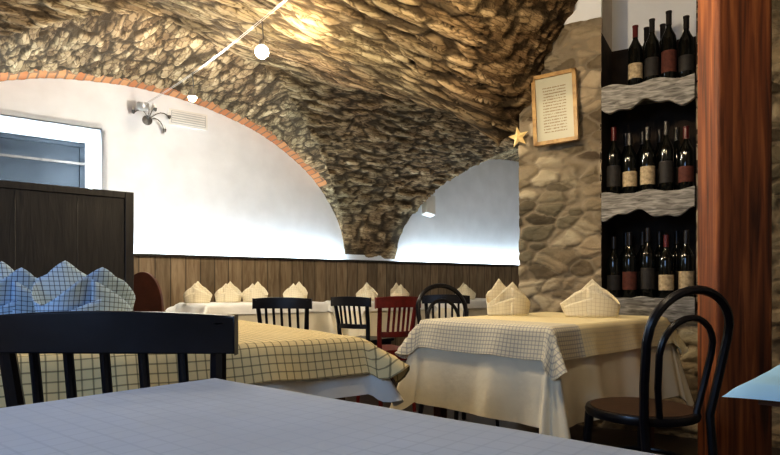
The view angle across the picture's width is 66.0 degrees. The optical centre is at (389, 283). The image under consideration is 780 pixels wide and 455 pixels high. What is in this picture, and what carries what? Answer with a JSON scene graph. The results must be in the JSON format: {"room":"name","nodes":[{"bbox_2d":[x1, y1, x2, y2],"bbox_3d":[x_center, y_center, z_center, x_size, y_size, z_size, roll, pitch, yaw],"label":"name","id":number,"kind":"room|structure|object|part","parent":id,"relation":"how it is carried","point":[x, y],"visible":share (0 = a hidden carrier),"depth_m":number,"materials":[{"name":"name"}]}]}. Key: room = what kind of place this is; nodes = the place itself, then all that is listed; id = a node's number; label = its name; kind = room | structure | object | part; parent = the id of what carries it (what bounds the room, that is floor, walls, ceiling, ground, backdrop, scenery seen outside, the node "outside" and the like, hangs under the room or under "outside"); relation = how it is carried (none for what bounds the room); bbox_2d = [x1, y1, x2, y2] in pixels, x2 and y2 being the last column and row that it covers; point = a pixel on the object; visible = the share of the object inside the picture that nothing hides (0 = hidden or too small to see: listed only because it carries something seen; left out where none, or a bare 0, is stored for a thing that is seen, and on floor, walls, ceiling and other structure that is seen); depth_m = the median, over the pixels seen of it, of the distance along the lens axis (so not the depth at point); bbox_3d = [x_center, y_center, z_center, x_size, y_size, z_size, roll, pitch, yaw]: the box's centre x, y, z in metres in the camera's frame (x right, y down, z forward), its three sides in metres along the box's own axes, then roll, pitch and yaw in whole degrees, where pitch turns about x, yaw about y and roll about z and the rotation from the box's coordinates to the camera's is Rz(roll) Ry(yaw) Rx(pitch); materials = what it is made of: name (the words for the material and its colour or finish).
{"room":"restaurant","nodes":[
{"label":"restaurant","id":0,"kind":"room"},
{"bbox_2d":[0,78,519,264],"bbox_3d":[-1.311,-0.900,7.755,13.000,3.700,0.800,0,0,-38],"label":"wall","id":1,"kind":"structure","parent":0,"point":[225,189],"depth_m":6.77,"materials":[{"name":"white paint"}]},
{"bbox_2d":[0,133,91,188],"bbox_3d":[-4.173,-0.950,5.635,2.480,1.200,0.610,0,0,-38],"label":"window","id":2,"kind":"structure","parent":1,"relation":"in","point":[28,159],"depth_m":6.36,"materials":[{"name":"white glass"}]},
{"bbox_2d":[132,104,170,131],"bbox_3d":[-2.485,-1.721,6.217,0.393,0.277,0.154,0,0,-38],"label":"wall lamp","id":3,"kind":"object","parent":1,"relation":"attached to","point":[147,120],"visible":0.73,"depth_m":6.23,"materials":[{"name":"grey metal"}]},
{"bbox_2d":[169,108,206,130],"bbox_3d":[-2.192,-1.790,6.529,0.420,0.170,0.028,0,0,-38],"label":"air vent","id":4,"kind":"object","parent":1,"relation":"in","point":[181,118],"visible":0.99,"depth_m":6.51,"materials":[{"name":"white plastic"}]},
{"bbox_2d":[134,253,518,345],"bbox_3d":[-1.014,0.319,7.381,13.000,1.262,0.146,0,0,-38],"label":"wood paneling","id":5,"kind":"structure","parent":1,"relation":"attached to","point":[323,279],"depth_m":7.41,"materials":[{"name":"brown wood"}]},
{"bbox_2d":[421,195,435,217],"bbox_3d":[0.550,-1.125,8.596,0.222,0.338,0.193,0,0,-38],"label":"wall spotlight","id":6,"kind":"object","parent":1,"relation":"attached to","point":[428,207],"visible":0.87,"depth_m":8.54,"materials":[{"name":"white plastic"}]},
{"bbox_2d":[0,0,577,258],"bbox_3d":[1.573,-1.601,4.111,13.026,2.564,8.514,0,0,-38],"label":"ceiling","id":7,"kind":"structure","parent":0,"point":[383,104],"depth_m":5.04,"materials":[{"name":"stone"}]},
{"bbox_2d":[136,0,286,110],"bbox_3d":[-0.783,-1.638,3.907,0.125,0.304,5.393,0,0,-39],"label":"track lights","id":8,"kind":"object","parent":7,"relation":"hanging from","point":[261,51],"visible":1,"depth_m":4.39,"materials":[{"name":"steel"},{"name":"white frosted glass"}]},
{"bbox_2d":[345,360,779,454],"bbox_3d":[1.577,0.975,4.110,13.200,0.050,8.700,0,0,-38],"label":"floor","id":9,"kind":"structure","parent":0,"point":[603,436],"depth_m":3.81,"materials":[{"name":"tile"}]},
{"bbox_2d":[0,180,133,310],"bbox_3d":[-2.030,0.200,3.240,1.222,1.500,0.071,0,0,-40],"label":"partition","id":10,"kind":"object","parent":9,"relation":"on","point":[43,226],"depth_m":3.37,"materials":[{"name":"brown wood"}]},
{"bbox_2d":[0,311,237,406],"bbox_3d":[-0.561,0.502,1.420,0.510,0.899,0.500,0,0,1],"label":"dining chair","id":11,"kind":"object","parent":9,"relation":"on","point":[67,333],"visible":0.79,"depth_m":1.18,"materials":[{"name":"black paint"}]},
{"bbox_2d":[134,272,163,311],"bbox_3d":[-1.804,0.431,4.690,0.320,1.042,0.480,0,0,9],"label":"dining chair","id":12,"kind":"object","parent":9,"relation":"on","point":[147,290],"visible":0.21,"depth_m":4.45,"materials":[{"name":"brown wood"}]},
{"bbox_2d":[0,320,409,407],"bbox_3d":[-0.917,0.562,2.239,1.394,0.776,1.591,0,0,-34],"label":"dining table","id":13,"kind":"object","parent":9,"relation":"on","point":[312,362],"visible":0.3,"depth_m":1.81,"materials":[{"name":"beige fabric"}]},
{"bbox_2d":[0,261,36,314],"bbox_3d":[-1.242,0.047,1.992,0.197,0.251,0.242,0,0,44],"label":"folded napkin","id":14,"kind":"object","parent":13,"relation":"on","point":[15,286],"visible":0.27,"depth_m":1.92,"materials":[{"name":"blue fabric"}]},
{"bbox_2d":[31,260,134,311],"bbox_3d":[-0.985,0.047,1.938,0.213,0.251,0.298,0,0,36],"label":"folded napkin","id":15,"kind":"object","parent":13,"relation":"on","point":[64,287],"visible":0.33,"depth_m":1.89,"materials":[{"name":"blue fabric"}]},
{"bbox_2d":[165,301,342,334],"bbox_3d":[-1.300,0.562,5.748,1.491,0.775,0.989,0,0,-38],"label":"dining table","id":16,"kind":"object","parent":9,"relation":"on","point":[322,318],"visible":0.35,"depth_m":5.52,"materials":[{"name":"white fabric"}]},
{"bbox_2d":[183,281,211,302],"bbox_3d":[-1.762,0.072,5.500,0.253,0.200,0.153,0,0,-11],"label":"folded napkin","id":17,"kind":"object","parent":16,"relation":"on","point":[197,293],"visible":1,"depth_m":5.44,"materials":[{"name":"beige fabric"}]},
{"bbox_2d":[214,281,241,301],"bbox_3d":[-1.533,0.072,5.685,0.254,0.200,0.153,0,0,-3],"label":"folded napkin","id":18,"kind":"object","parent":16,"relation":"on","point":[228,292],"visible":1,"depth_m":5.63,"materials":[{"name":"beige fabric"}]},
{"bbox_2d":[242,282,267,301],"bbox_3d":[-1.311,0.072,5.801,0.254,0.200,0.153,0,0,6],"label":"folded napkin","id":19,"kind":"object","parent":16,"relation":"on","point":[257,290],"visible":0.73,"depth_m":5.75,"materials":[{"name":"beige fabric"}]},
{"bbox_2d":[283,282,307,297],"bbox_3d":[-0.949,0.072,5.967,0.252,0.200,0.154,0,0,14],"label":"folded napkin","id":20,"kind":"object","parent":16,"relation":"on","point":[296,291],"visible":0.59,"depth_m":5.91,"materials":[{"name":"beige fabric"}]},
{"bbox_2d":[252,297,311,329],"bbox_3d":[-0.784,0.525,4.680,0.450,0.854,0.500,0,0,6],"label":"dining chair","id":21,"kind":"object","parent":9,"relation":"on","point":[273,303],"visible":0.3,"depth_m":4.45,"materials":[{"name":"black paint"}]},
{"bbox_2d":[0,378,658,454],"bbox_3d":[-0.120,0.562,0.398,1.540,0.775,1.126,0,0,40],"label":"dining table","id":22,"kind":"object","parent":9,"relation":"on","point":[213,416],"visible":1,"depth_m":0.73,"materials":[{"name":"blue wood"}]},
{"bbox_2d":[331,296,393,394],"bbox_3d":[-0.240,0.530,5.415,0.410,0.844,0.500,0,0,30],"label":"dining chair","id":23,"kind":"object","parent":9,"relation":"on","point":[344,301],"visible":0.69,"depth_m":5.22,"materials":[{"name":"black paint"}]},
{"bbox_2d":[325,300,437,335],"bbox_3d":[-0.149,0.562,6.347,1.096,0.775,0.996,0,0,-38],"label":"dining table","id":24,"kind":"object","parent":9,"relation":"on","point":[373,313],"visible":0.18,"depth_m":5.93,"materials":[{"name":"beige fabric"}]},
{"bbox_2d":[356,283,377,300],"bbox_3d":[-0.241,0.077,6.269,0.232,0.190,0.140,0,0,-5],"label":"folded napkin","id":25,"kind":"object","parent":24,"relation":"on","point":[366,291],"visible":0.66,"depth_m":6.22,"materials":[{"name":"beige fabric"}]},
{"bbox_2d":[390,283,409,295],"bbox_3d":[0.112,0.077,6.483,0.231,0.190,0.139,0,0,-28],"label":"folded napkin","id":26,"kind":"object","parent":24,"relation":"on","point":[397,290],"visible":0.59,"depth_m":6.43,"materials":[{"name":"beige fabric"}]},
{"bbox_2d":[356,296,420,411],"bbox_3d":[-0.032,0.520,4.584,0.370,0.864,0.500,0,0,-27],"label":"dining chair","id":27,"kind":"object","parent":9,"relation":"on","point":[389,302],"visible":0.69,"depth_m":4.38,"materials":[{"name":"red wood"}]},
{"bbox_2d":[422,294,469,318],"bbox_3d":[0.546,0.525,5.860,0.450,0.854,0.500,0,0,6],"label":"dining chair","id":28,"kind":"object","parent":9,"relation":"on","point":[426,299],"visible":0.24,"depth_m":5.63,"materials":[{"name":"black paint"}]},
{"bbox_2d":[416,283,499,426],"bbox_3d":[0.456,0.473,3.944,0.432,0.958,0.476,0,0,-30],"label":"bentwood chair","id":29,"kind":"object","parent":9,"relation":"on","point":[437,285],"visible":0.28,"depth_m":4.09,"materials":[{"name":"black paint"}]},
{"bbox_2d":[430,298,486,317],"bbox_3d":[0.951,0.562,6.998,1.180,0.776,0.989,0,0,-38],"label":"dining table","id":30,"kind":"object","parent":9,"relation":"on","point":[477,306],"visible":0.14,"depth_m":6.56,"materials":[{"name":"beige fabric"}]},
{"bbox_2d":[455,283,475,298],"bbox_3d":[0.857,0.077,6.794,0.253,0.190,0.153,0,0,-11],"label":"folded napkin","id":31,"kind":"object","parent":30,"relation":"on","point":[464,289],"visible":0.52,"depth_m":6.74,"materials":[{"name":"beige fabric"}]},
{"bbox_2d":[390,312,693,453],"bbox_3d":[0.822,0.562,3.146,1.394,0.775,1.048,0,0,-43],"label":"dining table","id":32,"kind":"object","parent":9,"relation":"on","point":[541,370],"visible":0.92,"depth_m":2.74,"materials":[{"name":"beige fabric"}]},
{"bbox_2d":[486,279,529,314],"bbox_3d":[0.669,0.070,3.382,0.273,0.206,0.178,0,0,-20],"label":"folded napkin","id":33,"kind":"object","parent":32,"relation":"on","point":[501,299],"visible":1,"depth_m":3.30,"materials":[{"name":"beige fabric"}]},
{"bbox_3d":[0.825,0.567,3.144,1.092,0.766,0.732,0,0,-43],"label":"table frame","id":34,"kind":"part","parent":32,"relation":"part of","materials":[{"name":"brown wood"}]},
{"bbox_2d":[560,279,620,316],"bbox_3d":[1.072,0.072,3.219,0.307,0.201,0.197,0,0,14],"label":"folded napkin","id":35,"kind":"object","parent":32,"relation":"on","point":[592,300],"visible":1,"depth_m":3.14,"materials":[{"name":"beige fabric"}]},
{"bbox_2d":[583,285,733,454],"bbox_3d":[0.991,0.478,2.314,0.432,0.948,0.476,0,0,-23],"label":"bentwood chair","id":36,"kind":"object","parent":9,"relation":"on","point":[644,412],"visible":0.96,"depth_m":2.19,"materials":[{"name":"black paint"}]},
{"bbox_2d":[698,0,771,454],"bbox_3d":[1.540,-0.700,2.690,0.240,3.300,0.180,0,0,0],"label":"timber post","id":37,"kind":"object","parent":9,"relation":"on","point":[735,36],"visible":1,"depth_m":2.60,"materials":[{"name":"brown wood"}]},
{"bbox_2d":[722,365,779,406],"bbox_3d":[1.203,0.567,1.147,0.829,0.766,0.829,0,0,42],"label":"side table","id":38,"kind":"object","parent":9,"relation":"on","point":[765,387],"visible":1,"depth_m":1.11,"materials":[{"name":"blue fabric"}]},
{"bbox_2d":[563,0,697,314],"bbox_3d":[2.619,-0.700,3.606,3.600,3.300,0.580,0,0,30],"label":"wall","id":39,"kind":"structure","parent":0,"point":[618,16],"depth_m":4.16,"materials":[{"name":"paint"}]},
{"bbox_2d":[518,0,779,447],"bbox_3d":[2.475,-0.750,3.357,3.600,3.400,0.050,0,0,30],"label":"stone wall","id":40,"kind":"structure","parent":0,"point":[560,224],"depth_m":4.05,"materials":[{"name":"beige stone"}]},
{"bbox_2d":[509,128,527,145],"bbox_3d":[0.898,-1.034,4.212,0.141,0.141,0.040,0,0,30],"label":"star ornament","id":41,"kind":"object","parent":40,"relation":"attached to","point":[518,137],"visible":1,"depth_m":4.20,"materials":[{"name":"gold metal"}]},
{"bbox_2d":[531,67,578,146],"bbox_3d":[1.118,-1.190,4.065,0.319,0.492,0.045,0,0,30],"label":"framed certificate","id":42,"kind":"object","parent":40,"relation":"attached to","point":[555,117],"visible":0.97,"depth_m":4.06,"materials":[{"name":"beige paper"}]},
{"bbox_2d":[601,73,695,113],"bbox_3d":[1.731,-1.205,3.988,0.550,0.194,0.415,0,0,30],"label":"shelf","id":43,"kind":"object","parent":40,"relation":"attached to","point":[681,91],"visible":0.98,"depth_m":3.81,"materials":[{"name":"grey wood"}]},
{"bbox_2d":[628,25,642,84],"bbox_3d":[1.611,-1.494,3.939,0.092,0.405,0.092,0,0,30],"label":"wine bottle","id":44,"kind":"object","parent":43,"relation":"on","point":[635,51],"visible":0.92,"depth_m":3.90,"materials":[{"name":"black glass"}]},
{"bbox_2d":[642,27,648,81],"bbox_3d":[1.732,-1.511,4.049,0.092,0.440,0.092,0,0,30],"label":"wine bottle","id":45,"kind":"object","parent":43,"relation":"on","point":[646,29],"visible":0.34,"depth_m":4.03,"materials":[{"name":"black glass"}]},
{"bbox_2d":[644,18,659,80],"bbox_3d":[1.702,-1.506,3.898,0.092,0.430,0.092,0,0,30],"label":"wine bottle","id":46,"kind":"object","parent":43,"relation":"on","point":[652,47],"visible":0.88,"depth_m":3.87,"materials":[{"name":"black glass"}]},
{"bbox_2d":[659,23,665,76],"bbox_3d":[1.818,-1.511,3.999,0.092,0.440,0.092,0,0,30],"label":"wine bottle","id":47,"kind":"object","parent":43,"relation":"on","point":[662,26],"visible":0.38,"depth_m":3.98,"materials":[{"name":"black glass"}]},
{"bbox_2d":[661,10,676,77],"bbox_3d":[1.784,-1.518,3.839,0.092,0.455,0.092,0,0,30],"label":"wine bottle","id":48,"kind":"object","parent":43,"relation":"on","point":[668,41],"visible":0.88,"depth_m":3.81,"materials":[{"name":"black glass"}]},
{"bbox_2d":[678,15,693,77],"bbox_3d":[1.876,-1.494,3.798,0.092,0.405,0.092,0,0,30],"label":"wine bottle","id":49,"kind":"object","parent":43,"relation":"on","point":[686,41],"visible":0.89,"depth_m":3.76,"materials":[{"name":"black glass"}]},
{"bbox_2d":[601,186,695,221],"bbox_3d":[1.731,-0.505,3.988,0.550,0.193,0.415,0,0,30],"label":"shelf","id":50,"kind":"object","parent":40,"relation":"attached to","point":[657,203],"visible":0.94,"depth_m":3.80,"materials":[{"name":"grey wood"}]},
{"bbox_2d":[606,127,620,193],"bbox_3d":[1.494,-0.819,4.007,0.092,0.455,0.092,0,0,30],"label":"wine bottle","id":51,"kind":"object","parent":50,"relation":"on","point":[613,169],"visible":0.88,"depth_m":3.97,"materials":[{"name":"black glass"}]},
{"bbox_2d":[621,133,626,193],"bbox_3d":[1.619,-0.811,4.114,0.092,0.440,0.092,0,0,30],"label":"wine bottle","id":52,"kind":"object","parent":50,"relation":"on","point":[624,134],"visible":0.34,"depth_m":4.09,"materials":[{"name":"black glass"}]},
{"bbox_2d":[623,133,636,193],"bbox_3d":[1.585,-0.793,3.965,0.092,0.405,0.092,0,0,30],"label":"wine bottle","id":53,"kind":"object","parent":50,"relation":"on","point":[629,157],"visible":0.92,"depth_m":3.93,"materials":[{"name":"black glass"}]},
{"bbox_2d":[637,131,644,191],"bbox_3d":[1.710,-0.811,4.061,0.092,0.440,0.092,0,0,30],"label":"wine bottle","id":54,"kind":"object","parent":50,"relation":"on","point":[642,133],"visible":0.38,"depth_m":4.04,"materials":[{"name":"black glass"}]},
{"bbox_2d":[640,126,654,190],"bbox_3d":[1.676,-0.806,3.902,0.092,0.430,0.092,0,0,30],"label":"wine bottle","id":55,"kind":"object","parent":50,"relation":"on","point":[647,156],"visible":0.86,"depth_m":3.87,"materials":[{"name":"black glass"}]},
{"bbox_2d":[655,129,662,189],"bbox_3d":[1.801,-0.811,4.009,0.092,0.440,0.092,0,0,30],"label":"wine bottle","id":56,"kind":"object","parent":50,"relation":"on","point":[659,131],"visible":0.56,"depth_m":3.98,"materials":[{"name":"black glass"}]},
{"bbox_2d":[659,121,673,190],"bbox_3d":[1.776,-0.819,3.856,0.092,0.455,0.092,0,0,30],"label":"wine bottle","id":57,"kind":"object","parent":50,"relation":"on","point":[666,149],"visible":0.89,"depth_m":3.82,"materials":[{"name":"black glass"}]},
{"bbox_2d":[673,127,680,189],"bbox_3d":[1.892,-0.811,3.956,0.092,0.440,0.092,0,0,30],"label":"wine bottle","id":58,"kind":"object","parent":50,"relation":"on","point":[677,145],"visible":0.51,"depth_m":3.92,"materials":[{"name":"black glass"}]},
{"bbox_2d":[678,126,693,189],"bbox_3d":[1.871,-0.793,3.789,0.092,0.405,0.092,0,0,30],"label":"wine bottle","id":59,"kind":"object","parent":50,"relation":"on","point":[686,151],"visible":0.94,"depth_m":3.76,"materials":[{"name":"black glass"}]},
{"bbox_2d":[615,296,695,321],"bbox_3d":[1.731,0.175,3.988,0.550,0.193,0.415,0,0,30],"label":"shelf","id":60,"kind":"object","parent":40,"relation":"attached to","point":[640,305],"visible":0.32,"depth_m":3.80,"materials":[{"name":"grey wood"}]},
{"bbox_2d":[607,237,620,296],"bbox_3d":[1.499,-0.114,4.015,0.092,0.405,0.092,0,0,30],"label":"wine bottle","id":61,"kind":"object","parent":60,"relation":"on","point":[614,260],"visible":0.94,"depth_m":3.98,"materials":[{"name":"black glass"}]},
{"bbox_2d":[620,233,626,296],"bbox_3d":[1.619,-0.131,4.114,0.092,0.440,0.092,0,0,30],"label":"wine bottle","id":62,"kind":"object","parent":60,"relation":"on","point":[624,234],"visible":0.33,"depth_m":4.10,"materials":[{"name":"black glass"}]},
{"bbox_2d":[622,232,636,297],"bbox_3d":[1.581,-0.126,3.957,0.092,0.430,0.092,0,0,30],"label":"wine bottle","id":63,"kind":"object","parent":60,"relation":"on","point":[629,261],"visible":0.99,"depth_m":3.92,"materials":[{"name":"black glass"}]},
{"bbox_2d":[636,232,644,296],"bbox_3d":[1.710,-0.131,4.061,0.092,0.440,0.092,0,0,30],"label":"wine bottle","id":64,"kind":"object","parent":60,"relation":"on","point":[642,234],"visible":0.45,"depth_m":4.04,"materials":[{"name":"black glass"}]},
{"bbox_2d":[640,228,655,297],"bbox_3d":[1.681,-0.139,3.910,0.092,0.455,0.092,0,0,30],"label":"wine bottle","id":65,"kind":"object","parent":60,"relation":"on","point":[647,259],"visible":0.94,"depth_m":3.88,"materials":[{"name":"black glass"}]},
{"bbox_2d":[655,231,662,296],"bbox_3d":[1.801,-0.131,4.009,0.092,0.440,0.092,0,0,30],"label":"wine bottle","id":66,"kind":"object","parent":60,"relation":"on","point":[659,249],"visible":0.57,"depth_m":3.98,"materials":[{"name":"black glass"}]},
{"bbox_2d":[658,235,673,297],"bbox_3d":[1.771,-0.114,3.847,0.092,0.405,0.092,0,0,30],"label":"wine bottle","id":67,"kind":"object","parent":60,"relation":"on","point":[666,260],"visible":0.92,"depth_m":3.81,"materials":[{"name":"black glass"}]},
{"bbox_2d":[671,231,680,290],"bbox_3d":[1.892,-0.131,3.956,0.092,0.440,0.092,0,0,30],"label":"wine bottle","id":68,"kind":"object","parent":60,"relation":"on","point":[676,250],"visible":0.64,"depth_m":3.92,"materials":[{"name":"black glass"}]},
{"bbox_2d":[678,230,693,296],"bbox_3d":[1.876,-0.126,3.798,0.092,0.430,0.092,0,0,30],"label":"wine bottle","id":69,"kind":"object","parent":60,"relation":"on","point":[686,256],"visible":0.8,"depth_m":3.77,"materials":[{"name":"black glass"}]}
]}

